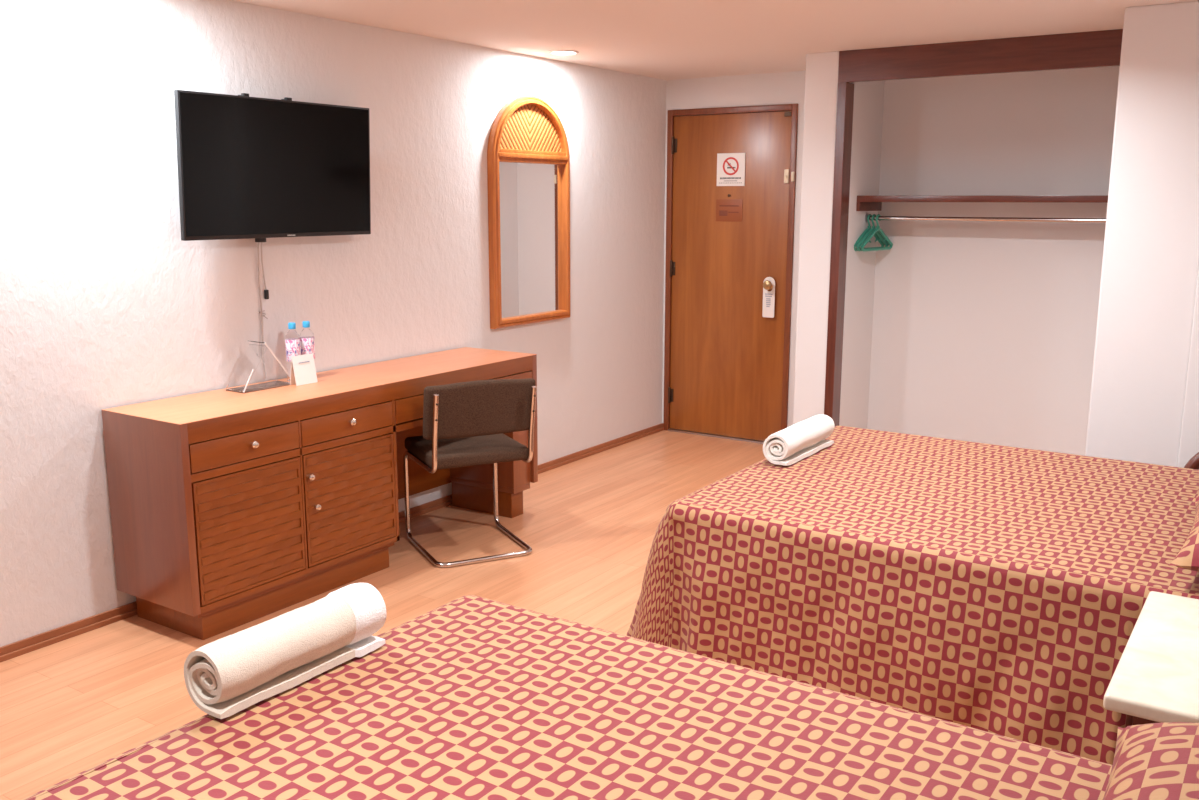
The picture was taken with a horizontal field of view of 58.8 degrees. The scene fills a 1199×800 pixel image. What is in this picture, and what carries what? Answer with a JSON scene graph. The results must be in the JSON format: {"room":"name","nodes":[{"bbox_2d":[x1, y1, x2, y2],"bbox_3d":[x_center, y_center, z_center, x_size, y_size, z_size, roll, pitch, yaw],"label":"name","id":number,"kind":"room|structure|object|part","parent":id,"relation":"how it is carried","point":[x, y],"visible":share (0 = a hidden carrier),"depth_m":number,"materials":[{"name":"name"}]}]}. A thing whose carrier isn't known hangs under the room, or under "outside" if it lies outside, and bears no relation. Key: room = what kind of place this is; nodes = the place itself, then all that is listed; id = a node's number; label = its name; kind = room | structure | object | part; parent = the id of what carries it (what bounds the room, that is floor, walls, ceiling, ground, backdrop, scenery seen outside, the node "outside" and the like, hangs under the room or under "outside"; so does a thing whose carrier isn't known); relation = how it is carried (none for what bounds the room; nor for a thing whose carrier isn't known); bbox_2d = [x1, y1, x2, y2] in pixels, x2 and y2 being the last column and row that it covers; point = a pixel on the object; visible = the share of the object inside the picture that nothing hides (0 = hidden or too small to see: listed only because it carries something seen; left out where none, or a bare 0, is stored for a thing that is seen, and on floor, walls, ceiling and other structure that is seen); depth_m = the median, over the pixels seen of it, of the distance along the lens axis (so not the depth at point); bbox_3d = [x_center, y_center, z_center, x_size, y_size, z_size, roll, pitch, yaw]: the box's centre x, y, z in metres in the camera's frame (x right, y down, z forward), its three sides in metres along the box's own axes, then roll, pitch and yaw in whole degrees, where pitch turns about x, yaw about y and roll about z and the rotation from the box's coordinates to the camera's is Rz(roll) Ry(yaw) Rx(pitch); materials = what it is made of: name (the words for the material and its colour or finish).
{"room":"hotel room","nodes":[
{"label":"hotel room","id":0,"kind":"room"},
{"bbox_2d":[0,0,666,646],"bbox_3d":[-1.669,-0.398,4.285,0.200,2.350,7.700,7,13,33],"label":"wall","id":1,"kind":"structure","parent":0,"point":[104,304],"depth_m":4.29,"materials":[{"name":"white paint"}]},
{"bbox_2d":[174,90,370,240],"bbox_3d":[-1.335,-0.958,4.392,0.122,0.565,0.967,7,13,33],"label":"television","id":2,"kind":"object","parent":1,"relation":"attached to","point":[249,167],"visible":1,"depth_m":4.30,"materials":[{"name":"black plastic"}]},
{"bbox_2d":[255,238,268,378],"bbox_3d":[-1.404,-0.395,4.452,0.046,0.622,0.080,-4,11,-19],"label":"cable","id":3,"kind":"object","parent":2,"relation":"hanging from","point":[266,292],"visible":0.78,"depth_m":4.45,"materials":[{"name":"grey plastic"}]},
{"bbox_3d":[-1.406,-0.394,4.448,0.046,0.622,0.019,7,13,33],"label":"power cord","id":4,"kind":"part","parent":3,"relation":"part of","materials":[{"name":"grey plastic"}]},
{"bbox_3d":[-1.399,-0.580,4.427,0.017,0.246,0.052,-4,11,-20],"label":"signal cord","id":5,"kind":"part","parent":3,"relation":"part of","materials":[{"name":"grey plastic"}]},
{"bbox_2d":[0,423,663,661],"bbox_3d":[-1.578,0.745,4.438,0.024,0.046,7.300,7,13,33],"label":"baseboard","id":6,"kind":"structure","parent":1,"relation":"attached to","point":[44,639],"depth_m":4.06,"materials":[{"name":"brown wood"}]},
{"bbox_2d":[487,95,569,328],"bbox_3d":[-0.374,-1.047,5.904,0.053,1.243,0.700,7,13,33],"label":"wall mirror","id":7,"kind":"object","parent":1,"relation":"attached to","point":[528,156],"visible":1,"depth_m":5.89,"materials":[{"name":"brown wood"}]},
{"bbox_2d":[499,162,561,317],"bbox_3d":[-0.390,-0.899,5.942,0.010,0.848,0.610,7,13,33],"label":"mirror glass","id":8,"kind":"object","parent":7,"relation":"attached to","point":[530,193],"depth_m":5.94,"materials":[{"name":"white"}]},
{"bbox_3d":[-0.386,-1.485,5.830,0.012,0.295,0.640,7,13,33],"label":"arch panel","id":9,"kind":"part","parent":7,"relation":"part of","materials":[{"name":"brown wood"}]},
{"bbox_3d":[-0.372,-1.337,5.848,0.048,0.067,0.630,7,13,33],"label":"cross rail","id":10,"kind":"part","parent":7,"relation":"part of","materials":[{"name":"wood"}]},
{"bbox_2d":[0,430,765,799],"bbox_3d":[0.062,1.012,3.436,4.300,0.100,7.800,7,13,33],"label":"floor","id":11,"kind":"structure","parent":0,"point":[71,706],"depth_m":4.37,"materials":[{"name":"laminate"}]},
{"bbox_2d":[102,347,537,639],"bbox_3d":[-1.062,0.306,4.686,0.497,0.818,2.037,7,13,33],"label":"dresser","id":12,"kind":"object","parent":11,"relation":"on","point":[229,510],"visible":0.98,"depth_m":4.07,"materials":[{"name":"brown wood"}]},
{"bbox_3d":[-1.631,0.402,3.863,0.467,0.699,0.030,7,13,33],"label":"panel","id":13,"kind":"part","parent":12,"relation":"part of","materials":[{"name":"brown wood"}]},
{"bbox_3d":[-1.301,0.170,3.911,0.022,0.102,0.479,7,13,33],"label":"drawer","id":14,"kind":"part","parent":12,"relation":"part of","materials":[{"name":"brown wood"}]},
{"bbox_3d":[-1.300,0.479,3.970,0.024,0.453,0.476,7,13,33],"label":"door","id":15,"kind":"part","parent":12,"relation":"part of","materials":[{"name":"brown wood"}]},
{"bbox_3d":[-1.270,0.164,3.913,0.031,0.028,0.028,7,13,33],"label":"knob","id":16,"kind":"part","parent":12,"relation":"part of","materials":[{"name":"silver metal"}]},
{"bbox_2d":[225,341,289,392],"bbox_3d":[-1.392,-0.146,4.359,0.113,0.192,0.264,7,13,33],"label":"display stand","id":17,"kind":"object","parent":12,"relation":"on","point":[256,352],"visible":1,"depth_m":4.33,"materials":[{"name":"white"}]},
{"bbox_2d":[285,322,300,373],"bbox_3d":[-1.301,-0.205,4.518,0.062,0.248,0.062,7,13,33],"label":"water bottle","id":18,"kind":"object","parent":12,"relation":"on","point":[292,340],"visible":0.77,"depth_m":4.49,"materials":[{"name":"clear plastic"}]},
{"bbox_2d":[290,353,317,385],"bbox_3d":[-1.240,-0.128,4.450,0.042,0.121,0.113,7,13,33],"label":"folded card","id":19,"kind":"object","parent":12,"relation":"on","point":[303,371],"visible":1,"depth_m":4.44,"materials":[{"name":"white paper"}]},
{"bbox_2d":[300,321,315,366],"bbox_3d":[-1.256,-0.216,4.574,0.062,0.248,0.062,7,13,33],"label":"water bottle","id":20,"kind":"object","parent":12,"relation":"on","point":[307,342],"visible":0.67,"depth_m":4.54,"materials":[{"name":"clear plastic"}]},
{"bbox_3d":[-1.128,0.302,4.157,0.031,0.026,0.026,7,13,33],"label":"knob","id":21,"kind":"part","parent":12,"relation":"part of","materials":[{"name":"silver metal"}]},
{"bbox_3d":[-1.114,0.423,4.200,0.031,0.026,0.026,7,13,33],"label":"knob","id":22,"kind":"part","parent":12,"relation":"part of","materials":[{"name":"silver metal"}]},
{"bbox_2d":[102,347,536,424],"bbox_3d":[-1.073,-0.096,4.618,0.468,0.002,2.037,7,13,33],"label":"countertop","id":23,"kind":"structure","parent":12,"relation":"on","point":[179,410],"depth_m":4.35,"materials":[{"name":"brown wood"}]},
{"bbox_3d":[-1.024,0.093,4.319,0.022,0.102,0.489,7,13,33],"label":"drawer","id":24,"kind":"part","parent":12,"relation":"part of","materials":[{"name":"brown wood"}]},
{"bbox_3d":[-1.024,0.402,4.377,0.024,0.453,0.487,7,13,33],"label":"door","id":25,"kind":"part","parent":12,"relation":"part of","materials":[{"name":"brown wood"}]},
{"bbox_3d":[-1.001,0.090,4.309,0.031,0.028,0.028,7,13,33],"label":"knob","id":26,"kind":"part","parent":12,"relation":"part of","materials":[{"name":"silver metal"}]},
{"bbox_3d":[-1.075,-0.059,4.623,0.467,0.075,1.972,7,13,33],"label":"frame","id":27,"kind":"part","parent":12,"relation":"part of","materials":[{"name":"brown wood"}]},
{"bbox_3d":[-0.610,-0.022,4.930,0.022,0.102,0.957,7,13,33],"label":"drawer","id":28,"kind":"part","parent":12,"relation":"part of","materials":[{"name":"brown wood"}]},
{"bbox_3d":[-0.519,0.073,5.498,0.467,0.657,0.035,7,13,33],"label":"panel","id":29,"kind":"part","parent":12,"relation":"part of","materials":[{"name":"brown wood"}]},
{"bbox_2d":[403,378,536,567],"bbox_3d":[-0.597,0.280,4.842,0.505,0.813,0.527,-5,12,-26],"label":"chair","id":30,"kind":"object","parent":11,"relation":"on","point":[464,423],"visible":1,"depth_m":4.65,"materials":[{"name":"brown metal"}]},
{"bbox_3d":[-0.611,0.214,4.859,0.455,0.074,0.450,-5,12,-26],"label":"seat","id":31,"kind":"part","parent":30,"relation":"part of","materials":[{"name":"black leather"}]},
{"bbox_3d":[-0.516,0.034,4.631,0.505,0.251,0.110,-5,12,-26],"label":"backrest","id":32,"kind":"part","parent":30,"relation":"part of","materials":[{"name":"black fabric"}]},
{"bbox_2d":[22,595,1111,799],"bbox_3d":[-0.040,0.983,1.696,2.207,0.603,1.780,7,13,33],"label":"bed","id":33,"kind":"object","parent":11,"relation":"on","point":[470,697],"visible":0.85,"depth_m":1.96,"materials":[{"name":"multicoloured patterned fabric"}]},
{"bbox_2d":[184,583,385,718],"bbox_3d":[-0.638,0.505,2.210,0.133,0.140,0.438,7,13,33],"label":"rolled towel","id":34,"kind":"object","parent":33,"relation":"on","point":[230,674],"visible":1,"depth_m":2.14,"materials":[{"name":"white fabric"}]},
{"bbox_2d":[1103,722,1198,799],"bbox_3d":[0.900,0.609,1.468,0.428,0.184,0.695,7,13,33],"label":"pillow","id":35,"kind":"object","parent":33,"relation":"on","point":[1152,761],"visible":1,"depth_m":1.58,"materials":[{"name":"multicoloured fabric"}]},
{"bbox_2d":[626,426,1198,764],"bbox_3d":[1.336,0.599,3.737,2.173,0.603,1.732,7,13,33],"label":"bed","id":36,"kind":"object","parent":11,"relation":"on","point":[996,589],"visible":0.82,"depth_m":3.23,"materials":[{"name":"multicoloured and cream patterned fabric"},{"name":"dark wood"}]},
{"bbox_2d":[763,415,834,465],"bbox_3d":[0.783,0.150,4.147,0.112,0.124,0.467,7,13,33],"label":"rolled towel","id":37,"kind":"object","parent":36,"relation":"on","point":[792,444],"visible":1,"depth_m":4.04,"materials":[{"name":"white fabric"}]},
{"bbox_2d":[1168,501,1198,571],"bbox_3d":[1.831,0.350,2.864,0.453,0.181,0.711,7,13,33],"label":"pillow","id":38,"kind":"object","parent":36,"relation":"on","point":[1187,557],"visible":1,"depth_m":2.71,"materials":[{"name":"multicoloured fabric"}]},
{"bbox_2d":[1103,591,1198,727],"bbox_3d":[1.385,0.859,2.302,0.485,0.625,0.690,7,13,33],"label":"nightstand","id":39,"kind":"object","parent":11,"relation":"on","point":[1155,679],"visible":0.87,"depth_m":2.21,"materials":[{"name":"beige stone"}]},
{"bbox_3d":[1.220,0.659,2.376,0.015,0.150,0.560,7,13,33],"label":"drawer","id":40,"kind":"part","parent":39,"relation":"part of","materials":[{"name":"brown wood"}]},
{"bbox_2d":[1184,452,1198,469],"bbox_3d":[2.529,0.476,4.126,0.518,0.705,0.400,7,13,33],"label":"headboard","id":41,"kind":"object","parent":11,"relation":"on","point":[1193,463],"visible":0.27,"depth_m":4.12,"materials":[{"name":"brown wood"}]},
{"bbox_2d":[230,0,1198,79],"bbox_3d":[0.066,-1.420,2.976,4.300,0.150,7.800,7,13,33],"label":"ceiling","id":42,"kind":"structure","parent":0,"point":[659,39],"depth_m":4.75,"materials":[{"name":"white paint"}]},
{"bbox_2d":[548,50,578,54],"bbox_3d":[-0.191,-1.847,5.655,0.160,0.007,0.160,7,13,33],"label":"recessed light","id":43,"kind":"object","parent":42,"relation":"in","point":[554,52],"visible":1,"depth_m":5.66,"materials":[{"name":"white"}]},
{"bbox_2d":[552,52,573,53],"bbox_3d":[-0.191,-1.849,5.654,0.132,0.003,0.132,7,13,33],"label":"diffuser","id":44,"kind":"object","parent":43,"relation":"attached to","point":[552,52],"depth_m":5.67,"materials":[{"name":"white"}]},
{"bbox_2d":[662,71,805,426],"bbox_3d":[1.006,-0.891,6.914,1.283,2.350,0.120,7,13,33],"label":"wall","id":45,"kind":"structure","parent":0,"point":[781,87],"depth_m":6.73,"materials":[{"name":"white paint"}]},
{"bbox_2d":[664,104,797,443],"bbox_3d":[0.843,-0.807,6.984,0.919,2.158,0.174,7,13,33],"label":"door","id":46,"kind":"structure","parent":45,"relation":"in","point":[726,363],"depth_m":6.97,"materials":[{"name":"brown wood"}]},
{"bbox_2d":[716,199,742,221],"bbox_3d":[0.840,-1.228,6.892,0.190,0.140,0.005,7,13,33],"label":"sticker","id":47,"kind":"object","parent":46,"relation":"attached to","point":[726,209],"visible":1,"depth_m":6.89,"materials":[{"name":"brown paper"}]},
{"bbox_2d":[719,205,738,215],"bbox_3d":[0.839,-1.227,6.892,0.140,0.068,0.003,7,13,33],"label":"print","id":48,"kind":"object","parent":47,"relation":"attached to","point":[724,210],"depth_m":6.89,"materials":[{"name":"brown paper"}]},
{"bbox_2d":[717,153,745,185],"bbox_3d":[0.845,-1.481,6.838,0.200,0.207,0.007,7,13,33],"label":"no smoking sign","id":49,"kind":"object","parent":46,"relation":"attached to","point":[730,166],"visible":1,"depth_m":6.83,"materials":[{"name":"white paper"}]},
{"bbox_2d":[762,277,774,317],"bbox_3d":[1.084,-0.658,6.811,0.082,0.260,0.004,7,13,33],"label":"tag","id":50,"kind":"object","parent":46,"relation":"hanging from","point":[768,296],"visible":1,"depth_m":6.81,"materials":[{"name":"white paper"}]},
{"bbox_3d":[1.079,-0.733,6.779,0.064,0.064,0.078,7,13,33],"label":"knob","id":51,"kind":"part","parent":46,"relation":"part of","materials":[{"name":"gold metal"}]},
{"bbox_2d":[793,51,838,424],"bbox_3d":[1.418,-0.759,6.219,0.187,2.350,0.840,7,13,33],"label":"wall pillar","id":52,"kind":"structure","parent":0,"point":[821,81],"depth_m":5.83,"materials":[{"name":"white paint"}]},
{"bbox_2d":[839,66,1119,455],"bbox_3d":[2.129,-0.682,5.818,1.450,2.350,0.730,7,13,33],"label":"wall","id":53,"kind":"structure","parent":0,"point":[972,331],"depth_m":5.92,"materials":[{"name":"white paint"}]},
{"bbox_2d":[824,82,853,425],"bbox_3d":[1.312,-0.612,5.869,0.050,2.190,0.116,7,13,33],"label":"trim","id":54,"kind":"structure","parent":53,"relation":"attached to","point":[845,91],"depth_m":5.80,"materials":[{"name":"brown wood"}]},
{"bbox_2d":[856,195,1107,210],"bbox_3d":[2.109,-1.047,5.672,1.400,0.086,0.360,7,13,33],"label":"closet shelf","id":55,"kind":"object","parent":53,"relation":"attached to","point":[864,202],"visible":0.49,"depth_m":5.57,"materials":[{"name":"brown wood"}]},
{"bbox_2d":[865,213,1105,222],"bbox_3d":[2.103,-0.965,5.679,1.400,0.052,0.052,7,13,33],"label":"clothes rod","id":56,"kind":"object","parent":53,"relation":"attached to","point":[909,218],"visible":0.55,"depth_m":5.67,"materials":[{"name":"silver metal"}]},
{"bbox_2d":[854,214,884,250],"bbox_3d":[1.538,-0.957,6.064,0.020,0.205,0.367,9,14,41],"label":"clothes hanger","id":57,"kind":"object","parent":56,"relation":"hanging from","point":[863,234],"visible":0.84,"depth_m":6.04,"materials":[{"name":"teal plastic"}]},
{"bbox_2d":[856,214,888,250],"bbox_3d":[1.558,-0.954,6.051,0.020,0.205,0.367,9,14,41],"label":"clothes hanger","id":58,"kind":"object","parent":56,"relation":"hanging from","point":[869,232],"visible":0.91,"depth_m":6.02,"materials":[{"name":"teal plastic"}]},
{"bbox_2d":[860,214,892,251],"bbox_3d":[1.579,-0.951,6.037,0.020,0.205,0.367,9,14,41],"label":"clothes hanger","id":59,"kind":"object","parent":56,"relation":"hanging from","point":[877,228],"visible":1,"depth_m":6.02,"materials":[{"name":"teal plastic"}]},
{"bbox_3d":[2.103,-0.965,5.679,1.392,0.023,0.023,7,13,33],"label":"rod","id":60,"kind":"part","parent":56,"relation":"part of","materials":[{"name":"silver metal"}]},
{"bbox_2d":[1085,1,1198,466],"bbox_3d":[2.683,-0.533,5.031,0.360,2.350,1.450,7,13,33],"label":"wall","id":61,"kind":"structure","parent":0,"point":[1150,263],"depth_m":4.40,"materials":[{"name":"white paint"}]},
{"bbox_2d":[838,29,1122,82],"bbox_3d":[1.875,-1.687,5.237,1.450,0.160,0.034,7,13,33],"label":"trim","id":62,"kind":"structure","parent":61,"relation":"attached to","point":[1091,49],"depth_m":5.21,"materials":[{"name":"brown wood"}]},
{"bbox_2d":[1177,267,1198,467],"bbox_3d":[3.087,-0.481,4.759,0.620,2.350,1.462,7,13,33],"label":"wall panel","id":63,"kind":"object","parent":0,"point":[1189,439],"visible":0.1,"depth_m":4.39,"materials":[{"name":"white paint"}]}
]}

